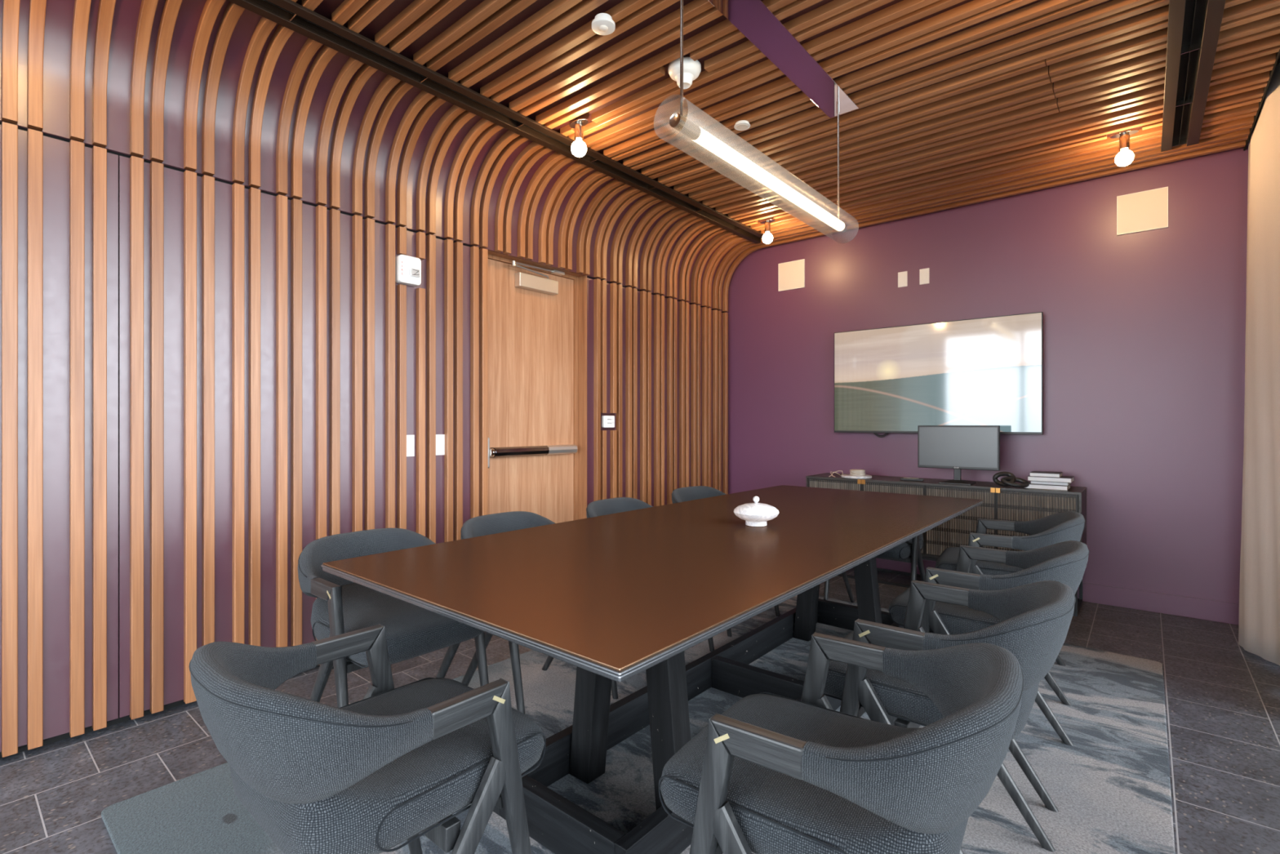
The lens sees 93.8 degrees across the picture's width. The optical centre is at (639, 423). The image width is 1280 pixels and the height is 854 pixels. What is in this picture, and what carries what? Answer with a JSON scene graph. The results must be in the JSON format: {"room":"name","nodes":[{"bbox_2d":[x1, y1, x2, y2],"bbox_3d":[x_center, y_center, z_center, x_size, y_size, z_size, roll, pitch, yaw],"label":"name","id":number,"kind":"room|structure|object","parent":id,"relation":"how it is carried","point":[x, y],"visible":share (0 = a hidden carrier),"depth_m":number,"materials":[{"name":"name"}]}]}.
{"room":"conference room","nodes":[
{"label":"conference room","id":0,"kind":"room"},
{"bbox_2d":[0,121,728,758],"bbox_3d":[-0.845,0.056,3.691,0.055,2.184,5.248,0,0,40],"label":"wall","id":1,"kind":"structure","parent":0,"point":[205,381],"depth_m":2.52,"materials":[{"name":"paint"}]},
{"bbox_2d":[0,0,768,312],"bbox_3d":[-0.652,-1.337,3.528,0.550,0.575,5.248,0,0,40],"label":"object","id":2,"kind":"structure","parent":1,"relation":"attached to","point":[222,90],"depth_m":2.77,"materials":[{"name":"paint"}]},
{"bbox_2d":[395,254,421,286],"bbox_3d":[-1.230,-0.814,3.189,0.072,0.146,0.124,0,0,40],"label":"fire alarm","id":3,"kind":"object","parent":1,"relation":"attached to","point":[407,268],"visible":1,"depth_m":3.17,"materials":[{"name":"white plastic"}]},
{"bbox_2d":[406,435,414,456],"bbox_3d":[-1.242,0.121,3.226,0.008,0.116,0.058,0,0,40],"label":"blank wall plate","id":4,"kind":"object","parent":1,"relation":"attached to","point":[410,438],"visible":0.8,"depth_m":3.23,"materials":[{"name":"white plastic"}]},
{"bbox_2d":[435,434,444,455],"bbox_3d":[-1.124,0.121,3.366,0.008,0.116,0.058,0,0,40],"label":"blank wall plate","id":5,"kind":"object","parent":1,"relation":"attached to","point":[440,438],"visible":0.83,"depth_m":3.36,"materials":[{"name":"white plastic"}]},
{"bbox_2d":[480,247,586,523],"bbox_3d":[-0.738,0.049,3.987,0.202,2.242,0.881,0,0,40],"label":"door","id":6,"kind":"structure","parent":1,"relation":"in","point":[537,313],"depth_m":4.04,"materials":[{"name":"brown wood"}]},
{"bbox_2d":[600,413,614,430],"bbox_3d":[-0.234,-0.011,4.404,0.026,0.122,0.164,0,0,40],"label":"thermostat","id":7,"kind":"object","parent":1,"relation":"attached to","point":[607,420],"visible":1,"depth_m":4.39,"materials":[{"name":"white plastic"}]},
{"bbox_2d":[0,567,1279,853],"bbox_3d":[0.005,1.230,1.633,4.700,0.120,7.900,0,0,40],"label":"floor","id":8,"kind":"structure","parent":0,"point":[1222,698],"depth_m":2.16,"materials":[{"name":"tile"}]},
{"bbox_2d":[101,595,1174,853],"bbox_3d":[0.455,1.163,2.352,2.460,0.012,3.530,0,0,40],"label":"rug","id":9,"kind":"object","parent":8,"relation":"on","point":[1110,789],"visible":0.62,"depth_m":1.95,"materials":[{"name":"grey carpet"}]},
{"bbox_2d":[188,623,545,853],"bbox_3d":[-0.526,0.780,1.190,0.509,0.755,0.578,0,0,40],"label":"armchair","id":10,"kind":"object","parent":9,"relation":"on","point":[379,771],"visible":1,"depth_m":1.02,"materials":[{"name":"grey fabric"}]},
{"bbox_2d":[297,528,488,707],"bbox_3d":[-0.849,0.780,2.053,0.578,0.755,0.509,0,0,40],"label":"armchair","id":11,"kind":"object","parent":9,"relation":"on","point":[341,606],"visible":0.52,"depth_m":1.95,"materials":[{"name":"grey fabric"}]},
{"bbox_2d":[460,511,617,714],"bbox_3d":[-0.439,0.780,2.492,0.578,0.755,0.509,0,0,40],"label":"armchair","id":12,"kind":"object","parent":9,"relation":"on","point":[494,523],"visible":0.2,"depth_m":2.54,"materials":[{"name":"grey fabric"}]},
{"bbox_2d":[586,497,714,651],"bbox_3d":[0.032,0.780,3.011,0.578,0.755,0.509,0,0,40],"label":"armchair","id":13,"kind":"object","parent":9,"relation":"on","point":[619,504],"visible":0.12,"depth_m":3.17,"materials":[{"name":"grey fabric"}]},
{"bbox_2d":[320,484,983,853],"bbox_3d":[0.464,0.788,2.537,1.207,0.739,2.970,0,0,40],"label":"conference table","id":14,"kind":"object","parent":9,"relation":"on","point":[618,597],"visible":0.75,"depth_m":1.78,"materials":[{"name":"brown wood"}]},
{"bbox_2d":[733,496,778,526],"bbox_3d":[0.477,0.358,2.458,0.184,0.119,0.184,0,0,40],"label":"lidded bowl","id":15,"kind":"object","parent":14,"relation":"on","point":[754,514],"visible":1,"depth_m":2.40,"materials":[{"name":"white ceramic"}]},
{"bbox_2d":[671,485,779,636],"bbox_3d":[0.492,0.780,3.593,0.509,0.755,0.578,0,0,-45],"label":"armchair","id":16,"kind":"object","parent":9,"relation":"on","point":[688,493],"visible":0.17,"depth_m":3.76,"materials":[{"name":"grey fabric"}]},
{"bbox_2d":[658,631,1023,853],"bbox_3d":[0.370,0.780,1.114,0.578,0.755,0.509,0,0,36],"label":"armchair","id":17,"kind":"object","parent":9,"relation":"on","point":[771,773],"visible":1,"depth_m":0.96,"materials":[{"name":"grey fabric"}]},
{"bbox_2d":[823,533,925,602],"bbox_3d":[1.421,0.802,3.557,0.509,0.710,0.578,0,0,40],"label":"armchair","id":18,"kind":"object","parent":9,"relation":"on","point":[909,551],"visible":0.16,"depth_m":3.29,"materials":[{"name":"black wood"}]},
{"bbox_2d":[823,579,1075,853],"bbox_3d":[0.793,0.780,1.583,0.578,0.755,0.509,0,0,40],"label":"armchair","id":19,"kind":"object","parent":9,"relation":"on","point":[1036,617],"visible":0.59,"depth_m":1.45,"materials":[{"name":"grey fabric"}]},
{"bbox_2d":[888,540,1088,812],"bbox_3d":[1.227,0.780,2.118,0.578,0.755,0.509,0,0,40],"label":"armchair","id":20,"kind":"object","parent":9,"relation":"on","point":[1065,562],"visible":0.5,"depth_m":1.98,"materials":[{"name":"grey fabric"}]},
{"bbox_2d":[934,511,1084,705],"bbox_3d":[1.710,0.780,2.786,0.578,0.755,0.509,0,0,33],"label":"armchair","id":21,"kind":"object","parent":9,"relation":"on","point":[1064,526],"visible":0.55,"depth_m":2.63,"materials":[{"name":"grey fabric"}]},
{"bbox_2d":[805,472,1086,616],"bbox_3d":[2.116,0.794,4.328,1.761,0.752,0.417,0,0,40],"label":"sideboard","id":22,"kind":"object","parent":8,"relation":"on","point":[1008,503],"visible":0.27,"depth_m":4.00,"materials":[{"name":"grey wood"}]},
{"bbox_2d":[840,474,871,478],"bbox_3d":[1.667,0.409,4.614,0.224,0.018,0.224,0,0,40],"label":"serving board","id":23,"kind":"object","parent":22,"relation":"on","point":[846,476],"visible":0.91,"depth_m":4.53,"materials":[{"name":"white stone"}]},
{"bbox_2d":[849,473,865,475],"bbox_3d":[1.676,0.395,4.610,0.112,0.010,0.112,0,0,40],"label":"coaster","id":24,"kind":"object","parent":23,"relation":"on","point":[850,473],"visible":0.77,"depth_m":4.56,"materials":[{"name":"stone"}]},
{"bbox_2d":[849,472,865,474],"bbox_3d":[1.675,0.384,4.604,0.112,0.010,0.112,0,0,40],"label":"coaster","id":25,"kind":"object","parent":24,"relation":"on","point":[850,473],"visible":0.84,"depth_m":4.56,"materials":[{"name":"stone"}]},
{"bbox_3d":[1.674,0.374,4.611,0.112,0.010,0.112,0,0,40],"label":"coaster","id":26,"kind":"object","parent":25,"relation":"on","visible":0},
{"bbox_2d":[849,469,865,471],"bbox_3d":[1.673,0.363,4.605,0.112,0.010,0.112,0,0,40],"label":"coaster","id":27,"kind":"object","parent":26,"relation":"on","point":[854,470],"visible":1,"depth_m":4.57,"materials":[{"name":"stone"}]},
{"bbox_2d":[900,477,924,481],"bbox_3d":[1.976,0.408,4.353,0.156,0.020,0.040,0,0,28],"label":"remote control","id":28,"kind":"object","parent":22,"relation":"on","point":[901,478],"visible":1,"depth_m":4.34,"materials":[{"name":"black plastic"}]},
{"bbox_2d":[917,425,999,484],"bbox_3d":[2.206,0.217,4.159,0.511,0.402,0.170,0,0,40],"label":"computer monitor","id":29,"kind":"object","parent":22,"relation":"on","point":[957,447],"visible":1,"depth_m":4.14,"materials":[{"name":"black plastic"}]},
{"bbox_2d":[992,471,1029,487],"bbox_3d":[2.415,0.366,3.903,0.207,0.095,0.114,0,0,40],"label":"knot sculpture","id":30,"kind":"object","parent":22,"relation":"on","point":[1010,481],"visible":1,"depth_m":3.90,"materials":[{"name":"black ceramic"}]},
{"bbox_2d":[1022,481,1070,490],"bbox_3d":[2.621,0.404,3.860,0.236,0.028,0.190,0,0,40],"label":"book","id":31,"kind":"object","parent":22,"relation":"on","point":[1031,486],"visible":0.59,"depth_m":3.78,"materials":[{"name":"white paper"}]},
{"bbox_2d":[1030,480,1071,485],"bbox_3d":[2.647,0.380,3.857,0.200,0.020,0.180,0,0,40],"label":"book","id":32,"kind":"object","parent":31,"relation":"on","point":[1032,482],"visible":0.61,"depth_m":3.79,"materials":[{"name":"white paper"}]},
{"bbox_2d":[1027,475,1074,483],"bbox_3d":[2.643,0.355,3.851,0.230,0.028,0.195,0,0,40],"label":"book","id":33,"kind":"object","parent":32,"relation":"on","point":[1064,478],"visible":0.77,"depth_m":3.79,"materials":[{"name":"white paper"}]},
{"bbox_2d":[1030,471,1062,477],"bbox_3d":[2.624,0.329,3.867,0.160,0.024,0.175,0,0,40],"label":"book","id":34,"kind":"object","parent":33,"relation":"on","point":[1034,473],"visible":1,"depth_m":3.81,"materials":[{"name":"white paper"}]},
{"bbox_2d":[291,0,1279,246],"bbox_3d":[-0.109,-1.635,1.532,3.005,0.120,7.600,0,0,40],"label":"ceiling","id":35,"kind":"structure","parent":0,"point":[961,103],"depth_m":2.79,"materials":[{"name":"brown wood"}]},
{"bbox_2d":[226,0,764,244],"bbox_3d":[-1.069,-1.583,2.626,0.162,0.044,6.632,0,0,40],"label":"ceiling track","id":36,"kind":"object","parent":35,"relation":"in","point":[289,14],"visible":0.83,"depth_m":2.86,"materials":[{"name":"brown metal"}]},
{"bbox_2d":[569,118,588,157],"bbox_3d":[-0.321,-1.492,3.152,0.082,0.177,0.116,0,0,-25],"label":"light","id":37,"kind":"object","parent":35,"relation":"attached to","point":[579,148],"visible":1,"depth_m":3.13,"materials":[{"name":"white glass"}]},
{"bbox_2d":[574,122,583,141],"bbox_3d":[-0.321,-1.532,3.152,0.046,0.086,0.046,0,0,40],"label":"socket","id":38,"kind":"object","parent":37,"relation":"attached to","point":[579,126],"depth_m":3.13,"materials":[{"name":"gold metal"}]},
{"bbox_2d":[591,13,615,35],"bbox_3d":[-0.143,-1.553,2.333,0.092,0.044,0.092,0,0,40],"label":"sensor","id":39,"kind":"object","parent":35,"relation":"attached to","point":[602,24],"visible":1,"depth_m":2.31,"materials":[{"name":"white plastic"}]},
{"bbox_2d":[667,57,701,88],"bbox_3d":[0.200,-1.561,2.693,0.148,0.088,0.148,0,0,40],"label":"smoke detector","id":40,"kind":"object","parent":35,"relation":"attached to","point":[691,68],"visible":0.92,"depth_m":2.66,"materials":[{"name":"white plastic"}]},
{"bbox_2d":[733,120,750,130],"bbox_3d":[0.537,-1.566,3.149,0.084,0.018,0.084,0,0,40],"label":"sprinkler cover","id":41,"kind":"object","parent":35,"relation":"attached to","point":[742,125],"visible":1,"depth_m":3.14,"materials":[{"name":"white plastic"}]},
{"bbox_2d":[653,0,858,243],"bbox_3d":[0.382,-1.242,2.253,0.148,0.662,2.035,0,0,40],"label":"pendant lamp","id":42,"kind":"object","parent":35,"relation":"hanging from","point":[753,19],"visible":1,"depth_m":2.40,"materials":[{"name":"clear glass"}]},
{"bbox_2d":[760,218,774,244],"bbox_3d":[0.998,-1.492,4.682,0.082,0.177,0.116,0,0,-25],"label":"light","id":43,"kind":"object","parent":35,"relation":"attached to","point":[767,237],"visible":1,"depth_m":4.66,"materials":[{"name":"white glass"}]},
{"bbox_2d":[764,221,770,233],"bbox_3d":[0.998,-1.532,4.682,0.046,0.086,0.046,0,0,40],"label":"socket","id":44,"kind":"object","parent":43,"relation":"attached to","point":[767,224],"depth_m":4.66,"materials":[{"name":"gold metal"}]},
{"bbox_2d":[1110,128,1138,166],"bbox_3d":[2.642,-1.492,3.266,0.082,0.177,0.116,0,0,-25],"label":"light","id":45,"kind":"object","parent":35,"relation":"attached to","point":[1125,157],"visible":1,"depth_m":3.25,"materials":[{"name":"white glass"}]},
{"bbox_2d":[1119,133,1129,151],"bbox_3d":[2.642,-1.532,3.266,0.046,0.086,0.046,0,0,40],"label":"socket","id":46,"kind":"object","parent":45,"relation":"attached to","point":[1124,138],"depth_m":3.25,"materials":[{"name":"gold metal"}]},
{"bbox_2d":[1160,0,1226,151],"bbox_3d":[0.941,-1.583,0.888,0.159,0.044,6.570,0,0,40],"label":"ceiling track","id":47,"kind":"object","parent":35,"relation":"in","point":[1193,28],"visible":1,"depth_m":2.64,"materials":[{"name":"brown metal"}]},
{"bbox_2d":[728,142,1248,604],"bbox_3d":[2.409,-0.380,4.478,4.700,3.100,0.150,0,0,40],"label":"wall","id":48,"kind":"structure","parent":0,"point":[1144,331],"depth_m":3.93,"materials":[{"name":"paint"}]},
{"bbox_2d":[777,258,804,291],"bbox_3d":[1.336,-1.303,5.280,0.248,0.246,0.010,0,0,40],"label":"wall speaker","id":49,"kind":"object","parent":48,"relation":"attached to","point":[791,274],"visible":1,"depth_m":5.28,"materials":[{"name":"white plastic"}]},
{"bbox_2d":[897,271,907,287],"bbox_3d":[2.052,-1.124,4.677,0.070,0.118,0.006,0,0,40],"label":"blank wall plate","id":50,"kind":"object","parent":48,"relation":"attached to","point":[902,276],"visible":1,"depth_m":4.67,"materials":[{"name":"white plastic"}]},
{"bbox_2d":[919,267,929,284],"bbox_3d":[2.173,-1.122,4.575,0.070,0.118,0.006,0,0,40],"label":"blank wall plate","id":51,"kind":"object","parent":48,"relation":"attached to","point":[924,273],"visible":1,"depth_m":4.57,"materials":[{"name":"white plastic"}]},
{"bbox_2d":[834,311,1043,437],"bbox_3d":[2.180,-0.317,4.516,1.440,0.864,0.086,0,0,40],"label":"television","id":52,"kind":"object","parent":48,"relation":"attached to","point":[988,371],"visible":0.99,"depth_m":4.42,"materials":[{"name":"black plastic"}]},
{"bbox_2d":[875,557,1239,625],"bbox_3d":[2.361,1.109,4.413,3.970,0.122,0.011,0,0,40],"label":"baseboard","id":53,"kind":"structure","parent":48,"relation":"attached to","point":[1171,604],"depth_m":3.71,"materials":[{"name":"paint"}]},
{"bbox_2d":[1116,186,1168,235],"bbox_3d":[3.145,-1.326,3.751,0.246,0.248,0.010,0,0,40],"label":"wall speaker","id":54,"kind":"object","parent":48,"relation":"attached to","point":[1144,211],"visible":1,"depth_m":3.75,"materials":[{"name":"white plastic"}]},
{"bbox_2d":[1243,49,1279,151],"bbox_3d":[1.041,-1.635,0.560,0.006,0.120,7.599,0,0,40],"label":"trim","id":55,"kind":"structure","parent":48,"relation":"attached to","point":[1277,54],"depth_m":2.88,"materials":[{"name":"black"}]},
{"bbox_3d":[0.137,-1.812,1.324,3.900,0.235,7.600,0,0,40],"label":"ceiling","id":56,"kind":"structure","parent":0,"visible":0},
{"bbox_2d":[1238,62,1279,665],"bbox_3d":[3.042,-0.275,2.882,0.152,2.830,1.408,0,0,33],"label":"curtain","id":57,"kind":"object","parent":56,"relation":"hanging from","point":[1259,625],"visible":0.97,"depth_m":2.92,"materials":[{"name":"fabric"}]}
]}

